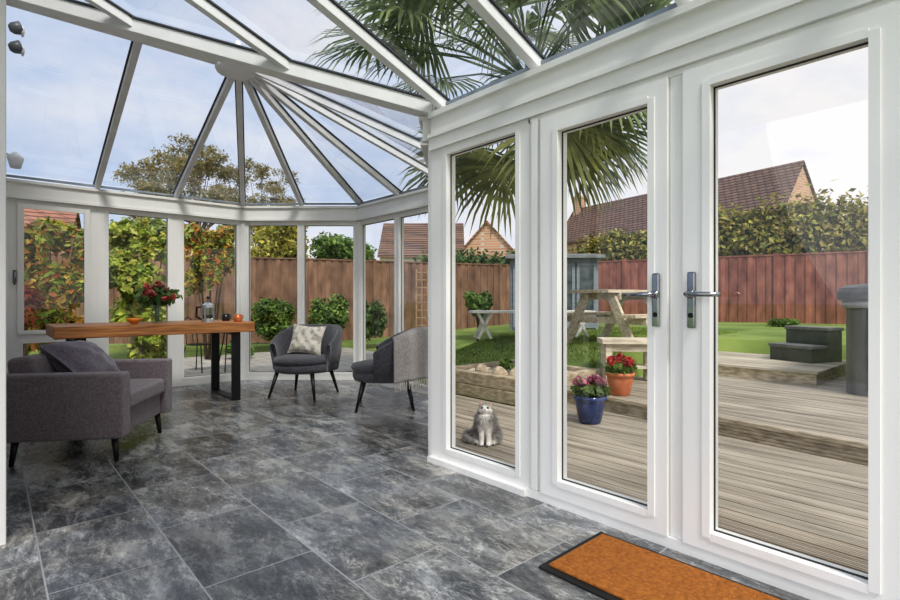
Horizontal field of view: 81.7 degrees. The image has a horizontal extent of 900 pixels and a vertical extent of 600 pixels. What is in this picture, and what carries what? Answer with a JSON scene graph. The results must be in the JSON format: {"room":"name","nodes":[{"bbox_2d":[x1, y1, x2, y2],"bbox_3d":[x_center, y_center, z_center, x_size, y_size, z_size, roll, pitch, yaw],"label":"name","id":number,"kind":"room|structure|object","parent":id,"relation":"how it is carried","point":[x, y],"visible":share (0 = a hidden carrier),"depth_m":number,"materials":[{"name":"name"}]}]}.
{"room":"sunroom","nodes":[
{"label":"sunroom","id":0,"kind":"room"},
{"bbox_2d":[0,0,5,545],"bbox_3d":[-4.275,-1.350,4.609,0.405,5.500,6.430,0,0,-41],"label":"wall","id":1,"kind":"structure","parent":0,"point":[2,2],"depth_m":2.33,"materials":[{"name":"white paint"}]},
{"bbox_2d":[6,152,23,168],"bbox_3d":[-5.079,-1.615,5.921,0.360,0.190,0.160,0,0,-41],"label":"wall lantern","id":2,"kind":"object","parent":1,"relation":"attached to","point":[15,160],"visible":0.94,"depth_m":5.94,"materials":[{"name":"white plastic"}]},
{"bbox_2d":[8,21,24,55],"bbox_3d":[-5.045,-3.004,5.885,0.362,0.388,0.150,0,0,-41],"label":"security light","id":3,"kind":"object","parent":1,"relation":"attached to","point":[15,27],"visible":0.98,"depth_m":5.92,"materials":[{"name":"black plastic"}]},
{"bbox_2d":[6,116,430,379],"bbox_3d":[-1.906,-0.092,5.934,5.210,2.385,3.023,0,0,22],"label":"beam","id":4,"kind":"structure","parent":0,"point":[15,188],"depth_m":6.66,"materials":[{"name":"white plastic"}]},
{"bbox_2d":[6,198,98,373],"bbox_3d":[-4.433,0.000,5.773,0.890,2.200,0.140,0,0,-41],"label":"window","id":5,"kind":"structure","parent":4,"relation":"attached to","point":[16,336],"depth_m":5.60,"materials":[{"name":"white plastic"}]},
{"bbox_2d":[99,207,175,386],"bbox_3d":[-3.812,0.000,6.361,0.820,2.200,0.082,0,0,-41],"label":"window","id":6,"kind":"structure","parent":4,"relation":"attached to","point":[104,213],"depth_m":6.31,"materials":[{"name":"white plastic"}]},
{"bbox_2d":[176,215,239,386],"bbox_3d":[-3.187,0.000,6.914,0.850,2.200,0.082,0,0,-41],"label":"window","id":7,"kind":"structure","parent":4,"relation":"attached to","point":[181,380],"depth_m":6.66,"materials":[{"name":"white plastic"}]},
{"bbox_2d":[246,221,300,379],"bbox_3d":[-2.461,0.000,7.196,0.815,2.200,0.082,0,0,0],"label":"window","id":8,"kind":"structure","parent":4,"relation":"attached to","point":[250,375],"depth_m":7.16,"materials":[{"name":"white plastic"}]},
{"bbox_2d":[301,221,355,379],"bbox_3d":[-1.646,0.000,7.196,0.815,2.200,0.082,0,0,0],"label":"window","id":9,"kind":"structure","parent":4,"relation":"attached to","point":[326,375],"depth_m":7.16,"materials":[{"name":"white plastic"}]},
{"bbox_2d":[360,213,396,387],"bbox_3d":[-0.939,0.000,6.857,0.082,2.200,0.905,0,0,-41],"label":"window","id":10,"kind":"structure","parent":4,"relation":"attached to","point":[363,223],"depth_m":7.12,"materials":[{"name":"white plastic"}]},
{"bbox_2d":[397,207,427,394],"bbox_3d":[-0.339,0.000,6.179,0.082,2.200,0.905,0,0,-41],"label":"window","id":11,"kind":"structure","parent":4,"relation":"attached to","point":[400,216],"depth_m":6.47,"materials":[{"name":"white plastic"}]},
{"bbox_2d":[428,144,428,455],"bbox_3d":[-0.098,0.000,4.186,0.082,2.200,1.104,0,0,2],"label":"window","id":12,"kind":"structure","parent":4,"relation":"attached to","point":[428,144],"depth_m":3.63,"materials":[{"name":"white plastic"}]},
{"bbox_2d":[6,0,691,205],"bbox_3d":[-0.784,-1.849,3.768,3.927,1.142,7.967,0,0,-41],"label":"roof frame","id":13,"kind":"structure","parent":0,"point":[263,68],"depth_m":3.64,"materials":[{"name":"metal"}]},
{"bbox_2d":[0,380,809,599],"bbox_3d":[-1.474,1.200,1.606,7.920,0.200,10.360,0,0,-41],"label":"floor","id":14,"kind":"structure","parent":0,"point":[288,495],"depth_m":2.69,"materials":[{"name":"tile"}]},
{"bbox_2d":[6,353,171,466],"bbox_3d":[-2.658,0.742,3.874,0.790,0.720,0.940,0,0,-10],"label":"armchair","id":15,"kind":"object","parent":14,"relation":"on","point":[44,404],"visible":0.87,"depth_m":3.45,"materials":[{"name":"grey fabric"}]},
{"bbox_2d":[38,340,119,371],"bbox_3d":[-2.762,0.469,3.917,0.346,0.334,0.527,0,0,-6],"label":"cushion","id":16,"kind":"object","parent":15,"relation":"on","point":[79,355],"visible":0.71,"depth_m":3.75,"materials":[{"name":"grey fabric"}]},
{"bbox_2d":[130,378,163,407],"bbox_3d":[-2.565,0.700,3.889,0.580,0.130,0.670,0,0,-10],"label":"seat cushion","id":17,"kind":"object","parent":15,"relation":"on","point":[142,390],"depth_m":3.95,"materials":[{"name":"grey fabric"}]},
{"bbox_2d":[46,320,254,400],"bbox_3d":[-3.111,0.670,5.493,1.780,0.860,0.850,0,0,-41],"label":"dining table","id":18,"kind":"object","parent":14,"relation":"on","point":[68,331],"visible":0.72,"depth_m":5.35,"materials":[{"name":"brown wood"}]},
{"bbox_2d":[125,318,141,323],"bbox_3d":[-3.140,0.210,5.167,0.150,0.060,0.150,0,0,-41],"label":"bowl","id":19,"kind":"object","parent":18,"relation":"on","point":[130,320],"visible":0.94,"depth_m":5.12,"materials":[{"name":"orange ceramic"}]},
{"bbox_2d":[132,280,182,321],"bbox_3d":[-3.106,0.010,5.530,0.472,0.460,0.454,0,0,-41],"label":"flower vase","id":20,"kind":"object","parent":18,"relation":"on","point":[158,295],"visible":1,"depth_m":5.44,"materials":[{"name":"clear glass"}]},
{"bbox_2d":[195,296,214,321],"bbox_3d":[-2.646,0.099,5.615,0.189,0.282,0.130,0,0,-24],"label":"press","id":21,"kind":"object","parent":18,"relation":"on","point":[204,317],"visible":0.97,"depth_m":5.61,"materials":[{"name":"clear glass"}]},
{"bbox_2d":[222,314,230,320],"bbox_3d":[-2.583,0.200,6.003,0.090,0.080,0.108,0,0,-9],"label":"mug","id":22,"kind":"object","parent":18,"relation":"on","point":[225,317],"visible":1,"depth_m":5.96,"materials":[{"name":"black ceramic"}]},
{"bbox_2d":[234,314,243,321],"bbox_3d":[-2.354,0.200,5.779,0.090,0.080,0.108,0,0,-9],"label":"mug","id":23,"kind":"object","parent":18,"relation":"on","point":[237,317],"visible":1,"depth_m":5.74,"materials":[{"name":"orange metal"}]},
{"bbox_2d":[268,324,341,400],"bbox_3d":[-1.667,0.702,6.083,0.821,0.803,0.852,0,0,14],"label":"tub chair","id":24,"kind":"object","parent":14,"relation":"on","point":[297,363],"visible":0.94,"depth_m":5.90,"materials":[{"name":"grey fabric"}]},
{"bbox_2d":[273,353,325,365],"bbox_3d":[-1.690,0.677,5.990,0.660,0.095,0.660,0,0,14],"label":"seat cushion","id":25,"kind":"object","parent":24,"relation":"on","point":[279,359],"depth_m":5.77,"materials":[{"name":"grey fabric"}]},
{"bbox_2d":[287,324,326,354],"bbox_3d":[-1.686,0.465,6.128,0.459,0.368,0.191,0,0,15],"label":"cushion","id":26,"kind":"object","parent":24,"relation":"on","point":[305,339],"visible":1,"depth_m":6.07,"materials":[{"name":"beige fabric"}]},
{"bbox_2d":[351,328,418,412],"bbox_3d":[-0.600,0.702,5.403,0.852,0.803,0.821,0,0,-6],"label":"tub chair","id":27,"kind":"object","parent":14,"relation":"on","point":[379,369],"visible":0.57,"depth_m":5.07,"materials":[{"name":"grey fabric"}]},
{"bbox_2d":[351,359,373,372],"bbox_3d":[-0.695,0.677,5.394,0.660,0.095,0.660,0,0,-6],"label":"seat cushion","id":28,"kind":"object","parent":27,"relation":"on","point":[365,366],"depth_m":5.17,"materials":[{"name":"grey fabric"}]},
{"bbox_2d":[392,326,427,392],"bbox_3d":[-0.330,0.575,5.223,0.288,0.615,0.712,0,0,33],"label":"throw blanket","id":29,"kind":"object","parent":27,"relation":"on","point":[410,346],"visible":0.71,"depth_m":5.01,"materials":[{"name":"grey fabric"}]},
{"bbox_2d":[427,151,526,496],"bbox_3d":[0.164,0.000,3.282,0.125,2.200,0.900,0,0,-41],"label":"post","id":30,"kind":"object","parent":14,"relation":"on","point":[502,484],"visible":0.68,"depth_m":3.44,"materials":[{"name":"white plastic"}]},
{"bbox_2d":[431,118,529,488],"bbox_3d":[0.184,0.040,3.271,0.082,2.120,0.875,0,0,-41],"label":"window","id":31,"kind":"structure","parent":30,"relation":"attached to","point":[442,159],"depth_m":3.37,"materials":[{"name":"white plastic"}]},
{"bbox_2d":[539,532,783,599],"bbox_3d":[0.839,1.089,1.957,0.470,0.022,0.900,0,0,-42],"label":"doormat","id":32,"kind":"object","parent":14,"relation":"on","point":[608,567],"visible":1,"depth_m":2.04,"materials":[{"name":"orange fabric"}]},
{"bbox_2d":[427,0,880,150],"bbox_3d":[0.803,-1.147,2.621,0.206,0.255,2.661,0,0,-41],"label":"beam","id":33,"kind":"structure","parent":0,"point":[694,31],"depth_m":2.44,"materials":[{"name":"white plastic"}]},
{"label":"outside","id":34,"kind":"structure","parent":0,"visible":0},
{"bbox_2d":[28,322,845,406],"bbox_3d":[0.432,1.035,7.058,190.000,0.830,190.000,0,0,-41],"label":"lawn","id":35,"kind":"structure","parent":34,"point":[750,337],"depth_m":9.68,"materials":[{"name":"green plant"}]},
{"bbox_2d":[24,208,80,252],"bbox_3d":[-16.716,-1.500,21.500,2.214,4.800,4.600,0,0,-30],"label":"house","id":36,"kind":"structure","parent":35,"relation":"on","point":[30,215],"depth_m":20.87,"materials":[{"name":"brick"}]},
{"bbox_2d":[24,215,112,355],"bbox_3d":[-6.848,-0.097,8.874,1.602,2.688,1.332,0,0,8],"label":"creeper","id":37,"kind":"object","parent":35,"relation":"on","point":[62,284],"visible":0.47,"depth_m":8.65,"materials":[{"name":"green plant"}]},
{"bbox_2d":[109,216,165,358],"bbox_3d":[-5.928,-0.120,10.085,1.604,3.164,1.328,0,0,-41],"label":"creeper","id":38,"kind":"object","parent":35,"relation":"on","point":[128,273],"visible":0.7,"depth_m":9.90,"materials":[{"name":"green plant"}]},
{"bbox_2d":[110,219,165,254],"bbox_3d":[-10.030,-0.918,16.520,2.457,3.403,2.268,0,0,-41],"label":"tree","id":39,"kind":"object","parent":35,"relation":"on","point":[119,248],"visible":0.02,"depth_m":15.94,"materials":[{"name":"green plant"}]},
{"bbox_2d":[111,133,267,255],"bbox_3d":[-10.395,-3.083,21.610,6.600,7.544,6.316,0,0,-45],"label":"tree","id":40,"kind":"object","parent":35,"relation":"on","point":[174,165],"visible":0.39,"depth_m":20.45,"materials":[{"name":"green plant"}]},
{"bbox_2d":[184,221,234,359],"bbox_3d":[-4.702,-0.138,10.297,1.232,2.763,0.960,0,0,4],"label":"creeper","id":41,"kind":"object","parent":35,"relation":"on","point":[219,242],"visible":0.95,"depth_m":10.00,"materials":[{"name":"green plant"}]},
{"bbox_2d":[217,156,305,251],"bbox_3d":[-11.340,-3.832,30.758,5.549,8.967,5.416,0,0,24],"label":"tree","id":42,"kind":"object","parent":35,"relation":"on","point":[261,172],"visible":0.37,"depth_m":30.70,"materials":[{"name":"green plant"}]},
{"bbox_2d":[35,251,509,344],"bbox_3d":[-3.605,0.030,14.189,14.877,2.340,0.976,0,0,-24],"label":"fence","id":43,"kind":"object","parent":35,"relation":"on","point":[271,277],"visible":0.3,"depth_m":14.07,"materials":[{"name":"brown wood"}]},
{"bbox_2d":[416,269,427,326],"bbox_3d":[-0.668,0.222,12.393,0.300,1.900,0.055,0,0,0],"label":"trellis","id":44,"kind":"object","parent":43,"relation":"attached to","point":[421,272],"visible":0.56,"depth_m":12.37,"materials":[{"name":"brown wood"}]},
{"bbox_2d":[251,297,296,346],"bbox_3d":[-4.105,0.512,12.098,1.212,1.191,1.008,0,0,-41],"label":"shrub","id":45,"kind":"object","parent":35,"relation":"on","point":[273,318],"visible":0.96,"depth_m":11.87,"materials":[{"name":"green plant"}]},
{"bbox_2d":[184,347,373,376],"bbox_3d":[-4.953,1.240,8.315,9.600,0.120,4.180,0,0,-41],"label":"patio","id":46,"kind":"structure","parent":35,"relation":"on","point":[261,361],"depth_m":9.66,"materials":[{"name":"grey stone"}]},
{"bbox_2d":[24,283,45,355],"bbox_3d":[-6.496,0.512,7.920,0.564,1.557,0.431,0,0,-41],"label":"shrub","id":47,"kind":"object","parent":46,"relation":"on","point":[33,301],"visible":0.47,"depth_m":7.93,"materials":[{"name":"red plant"}]},
{"bbox_2d":[184,316,210,372],"bbox_3d":[-4.161,0.726,8.602,0.436,0.910,0.398,0,0,11],"label":"bistro chair","id":48,"kind":"object","parent":46,"relation":"on","point":[197,344],"visible":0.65,"depth_m":8.55,"materials":[{"name":"black metal"}]},
{"bbox_2d":[220,334,227,371],"bbox_3d":[-3.714,0.821,8.700,0.600,0.722,0.600,0,0,-41],"label":"bistro table","id":49,"kind":"object","parent":46,"relation":"on","point":[224,334],"visible":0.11,"depth_m":8.59,"materials":[{"name":"black metal"}]},
{"bbox_2d":[223,341,254,355],"bbox_3d":[-4.181,0.927,10.392,0.546,0.489,0.590,0,0,19],"label":"shrub","id":50,"kind":"object","parent":46,"relation":"on","point":[229,344],"visible":0.12,"depth_m":10.27,"materials":[{"name":"green plant"}]},
{"bbox_2d":[306,294,349,329],"bbox_3d":[-2.782,0.404,12.026,0.999,1.128,0.982,0,0,-41],"label":"shrub","id":51,"kind":"object","parent":46,"relation":"on","point":[335,311],"visible":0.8,"depth_m":11.89,"materials":[{"name":"green plant"}]},
{"bbox_2d":[251,226,309,257],"bbox_3d":[-6.101,-1.140,18.006,2.563,3.894,2.460,0,0,-27],"label":"tree","id":52,"kind":"object","parent":35,"relation":"on","point":[277,241],"visible":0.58,"depth_m":17.41,"materials":[{"name":"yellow plant"}]},
{"bbox_2d":[308,231,380,259],"bbox_3d":[-3.782,-0.919,19.205,2.766,3.368,2.850,0,0,-41],"label":"tree","id":53,"kind":"object","parent":35,"relation":"on","point":[331,247],"visible":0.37,"depth_m":18.41,"materials":[{"name":"green plant"}]},
{"bbox_2d":[366,299,389,341],"bbox_3d":[-1.861,0.490,12.560,0.905,1.034,0.763,0,0,-41],"label":"shrub","id":54,"kind":"object","parent":35,"relation":"on","point":[375,322],"visible":0.82,"depth_m":12.44,"materials":[{"name":"green plant"}]},
{"bbox_2d":[377,223,463,261],"bbox_3d":[-2.140,-2.650,42.000,6.459,7.100,7.000,0,0,0],"label":"house","id":55,"kind":"structure","parent":35,"relation":"on","point":[415,234],"depth_m":40.05,"materials":[{"name":"brown brick"}]},
{"bbox_2d":[413,245,514,263],"bbox_3d":[1.131,-0.731,20.806,5.456,2.862,1.927,0,0,-7],"label":"hedge","id":56,"kind":"object","parent":35,"relation":"on","point":[480,259],"visible":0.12,"depth_m":20.56,"materials":[{"name":"green plant"}]},
{"bbox_2d":[463,290,493,340],"bbox_3d":[0.716,0.384,13.231,0.822,1.417,0.873,0,0,-4],"label":"shrub","id":57,"kind":"object","parent":35,"relation":"on","point":[476,302],"visible":0.9,"depth_m":13.01,"materials":[{"name":"green plant"}]},
{"bbox_2d":[458,220,514,260],"bbox_3d":[2.846,-1.850,33.500,3.600,5.500,7.383,0,0,11],"label":"house","id":58,"kind":"structure","parent":35,"relation":"on","point":[482,240],"depth_m":29.98,"materials":[{"name":"brick"}]},
{"bbox_2d":[455,359,601,405],"bbox_3d":[0.930,1.065,6.932,1.520,0.310,1.550,0,0,-41],"label":"raised bed","id":59,"kind":"object","parent":35,"relation":"on","point":[469,382],"visible":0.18,"depth_m":6.46,"materials":[{"name":"brown timber"},{"name":"soil"},{"name":"stone"}]},
{"bbox_2d":[475,364,488,372],"bbox_3d":[0.415,0.909,6.750,0.228,0.152,0.162,0,0,-41],"label":"rock","id":60,"kind":"object","parent":59,"relation":"on","point":[481,367],"visible":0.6,"depth_m":6.69,"materials":[{"name":"beige stone"}]},
{"bbox_2d":[303,0,672,238],"bbox_3d":[0.685,-1.818,6.569,5.029,5.562,4.987,0,0,-41],"label":"palm tree","id":61,"kind":"object","parent":59,"relation":"in","point":[482,165],"visible":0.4,"depth_m":6.53,"materials":[{"name":"green plant"}]},
{"bbox_2d":[492,366,507,375],"bbox_3d":[0.620,0.909,6.450,0.218,0.167,0.189,0,0,-6],"label":"rock","id":62,"kind":"object","parent":59,"relation":"on","point":[499,370],"visible":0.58,"depth_m":6.39,"materials":[{"name":"beige stone"}]},
{"bbox_2d":[496,356,514,370],"bbox_3d":[0.730,0.836,6.766,0.285,0.202,0.229,0,0,-41],"label":"shrub","id":63,"kind":"object","parent":59,"relation":"on","point":[505,362],"visible":0.95,"depth_m":6.71,"materials":[{"name":"green plant"}]},
{"bbox_2d":[508,369,514,376],"bbox_3d":[0.781,0.909,6.350,0.169,0.122,0.132,0,0,-41],"label":"rock","id":64,"kind":"object","parent":59,"relation":"on","point":[512,371],"visible":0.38,"depth_m":6.31,"materials":[{"name":"beige stone"}]},
{"bbox_2d":[469,310,595,338],"bbox_3d":[1.496,0.450,9.595,2.240,0.512,0.590,0,0,-6],"label":"garden table","id":65,"kind":"object","parent":35,"relation":"on","point":[484,323],"visible":0.44,"depth_m":9.36,"materials":[{"name":"white paint"}]},
{"bbox_2d":[505,254,605,330],"bbox_3d":[2.366,-0.195,12.160,2.140,1.770,1.820,0,0,6],"label":"summerhouse","id":66,"kind":"structure","parent":35,"relation":"on","point":[582,269],"depth_m":11.36,"materials":[{"name":"grey paint"}]},
{"bbox_2d":[567,289,646,342],"bbox_3d":[2.665,0.293,8.301,1.440,0.898,1.623,0,0,-37],"label":"picnic table","id":67,"kind":"object","parent":35,"relation":"on","point":[616,316],"visible":0.61,"depth_m":8.03,"materials":[{"name":"beige wood"}]},
{"bbox_2d":[568,228,646,260],"bbox_3d":[6.318,-1.079,19.003,4.380,3.558,1.041,0,0,29],"label":"hedge","id":68,"kind":"object","parent":35,"relation":"on","point":[634,247],"visible":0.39,"depth_m":18.91,"materials":[{"name":"green plant"}]},
{"bbox_2d":[455,395,867,573],"bbox_3d":[2.110,1.213,3.335,2.650,0.034,8.200,0,0,-41],"label":"deck","id":69,"kind":"object","parent":35,"relation":"on","point":[812,505],"visible":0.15,"depth_m":3.46,"materials":[{"name":"beige wood"}]},
{"bbox_2d":[461,401,503,446],"bbox_3d":[0.271,1.029,4.392,0.384,0.367,0.360,0,0,9],"label":"cat","id":70,"kind":"object","parent":69,"relation":"on","point":[485,427],"visible":1,"depth_m":4.28},
{"bbox_2d":[570,374,610,424],"bbox_3d":[1.366,0.958,5.072,0.365,0.477,0.406,0,0,-41],"label":"potted flowers","id":71,"kind":"object","parent":69,"relation":"on","point":[590,396],"visible":1,"depth_m":4.97,"materials":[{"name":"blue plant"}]},
{"bbox_2d":[567,375,867,465],"bbox_3d":[5.440,1.118,4.817,5.246,0.164,7.720,0,0,-36],"label":"deck","id":72,"kind":"object","parent":69,"relation":"on","point":[824,420],"visible":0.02,"depth_m":4.76,"materials":[{"name":"beige wood"}]},
{"bbox_2d":[601,351,636,395],"bbox_3d":[1.865,0.797,5.654,0.366,0.478,0.388,0,0,-41],"label":"potted flowers","id":73,"kind":"object","parent":72,"relation":"on","point":[618,371],"visible":1,"depth_m":5.58,"materials":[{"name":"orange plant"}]},
{"bbox_2d":[597,337,646,381],"bbox_3d":[2.300,0.766,6.719,0.720,0.540,0.398,0,0,6],"label":"garden bench","id":74,"kind":"object","parent":72,"relation":"on","point":[609,345],"visible":0.47,"depth_m":6.59,"materials":[{"name":"brown wood"}]},
{"bbox_2d":[718,351,845,385],"bbox_3d":[4.676,0.955,7.709,2.314,0.170,1.850,0,0,-41],"label":"platform","id":75,"kind":"object","parent":72,"relation":"on","point":[730,364],"visible":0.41,"depth_m":6.85,"materials":[{"name":"brown wood"}]},
{"bbox_2d":[768,325,843,363],"bbox_3d":[5.119,0.628,7.494,0.646,0.484,0.646,0,0,-19],"label":"steps","id":76,"kind":"structure","parent":75,"relation":"on","point":[803,344],"depth_m":7.30,"materials":[{"name":"grey plastic"}]},
{"bbox_2d":[837,284,867,396],"bbox_3d":[5.686,0.421,5.631,2.120,1.230,2.100,0,0,-41],"label":"hot tub","id":77,"kind":"object","parent":72,"relation":"on","point":[854,298],"visible":0.46,"depth_m":5.63,"materials":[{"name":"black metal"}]},
{"bbox_2d":[567,160,816,253],"bbox_3d":[15.683,-4.250,38.000,4.600,10.300,18.722,0,0,-30],"label":"house","id":78,"kind":"structure","parent":35,"relation":"on","point":[738,189],"depth_m":32.96,"materials":[{"name":"brick"}]},
{"bbox_2d":[598,249,867,323],"bbox_3d":[7.948,-0.040,14.609,10.056,2.480,0.134,0,0,32],"label":"fence","id":79,"kind":"object","parent":35,"relation":"on","point":[804,287],"visible":0.26,"depth_m":14.13,"materials":[{"name":"brown wood"}]},
{"bbox_2d":[766,318,800,326],"bbox_3d":[7.736,0.537,12.025,0.737,0.278,0.679,0,0,-41],"label":"shrub","id":80,"kind":"object","parent":35,"relation":"on","point":[783,322],"visible":0.99,"depth_m":11.87,"materials":[{"name":"green plant"}]},
{"bbox_2d":[718,179,867,255],"bbox_3d":[10.548,-1.320,14.588,7.512,4.041,1.200,0,0,31],"label":"hedge","id":81,"kind":"object","parent":35,"relation":"on","point":[829,230],"visible":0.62,"depth_m":14.77,"materials":[{"name":"green plant"}]},
{"bbox_3d":[2.714,0.000,0.479,0.180,2.200,3.120,0,0,-41],"label":"wall","id":82,"kind":"structure","parent":0,"visible":0},
{"bbox_2d":[541,77,669,536],"bbox_3d":[0.727,0.030,2.570,0.166,2.040,0.707,0,0,-41],"label":"door","id":83,"kind":"structure","parent":82,"relation":"in","point":[653,515],"depth_m":2.56,"materials":[{"name":"white plastic"}]},
{"bbox_2d":[527,0,898,599],"bbox_3d":[1.063,0.040,2.289,0.116,2.120,1.779,0,0,-41],"label":"door frame","id":84,"kind":"structure","parent":82,"relation":"attached to","point":[674,541],"depth_m":2.31,"materials":[{"name":"white plastic"}]},
{"bbox_2d":[683,0,899,599],"bbox_3d":[1.249,0.030,1.980,0.166,2.040,0.730,0,0,-41],"label":"door","id":85,"kind":"structure","parent":82,"relation":"in","point":[877,29],"depth_m":1.91,"materials":[{"name":"white plastic"}]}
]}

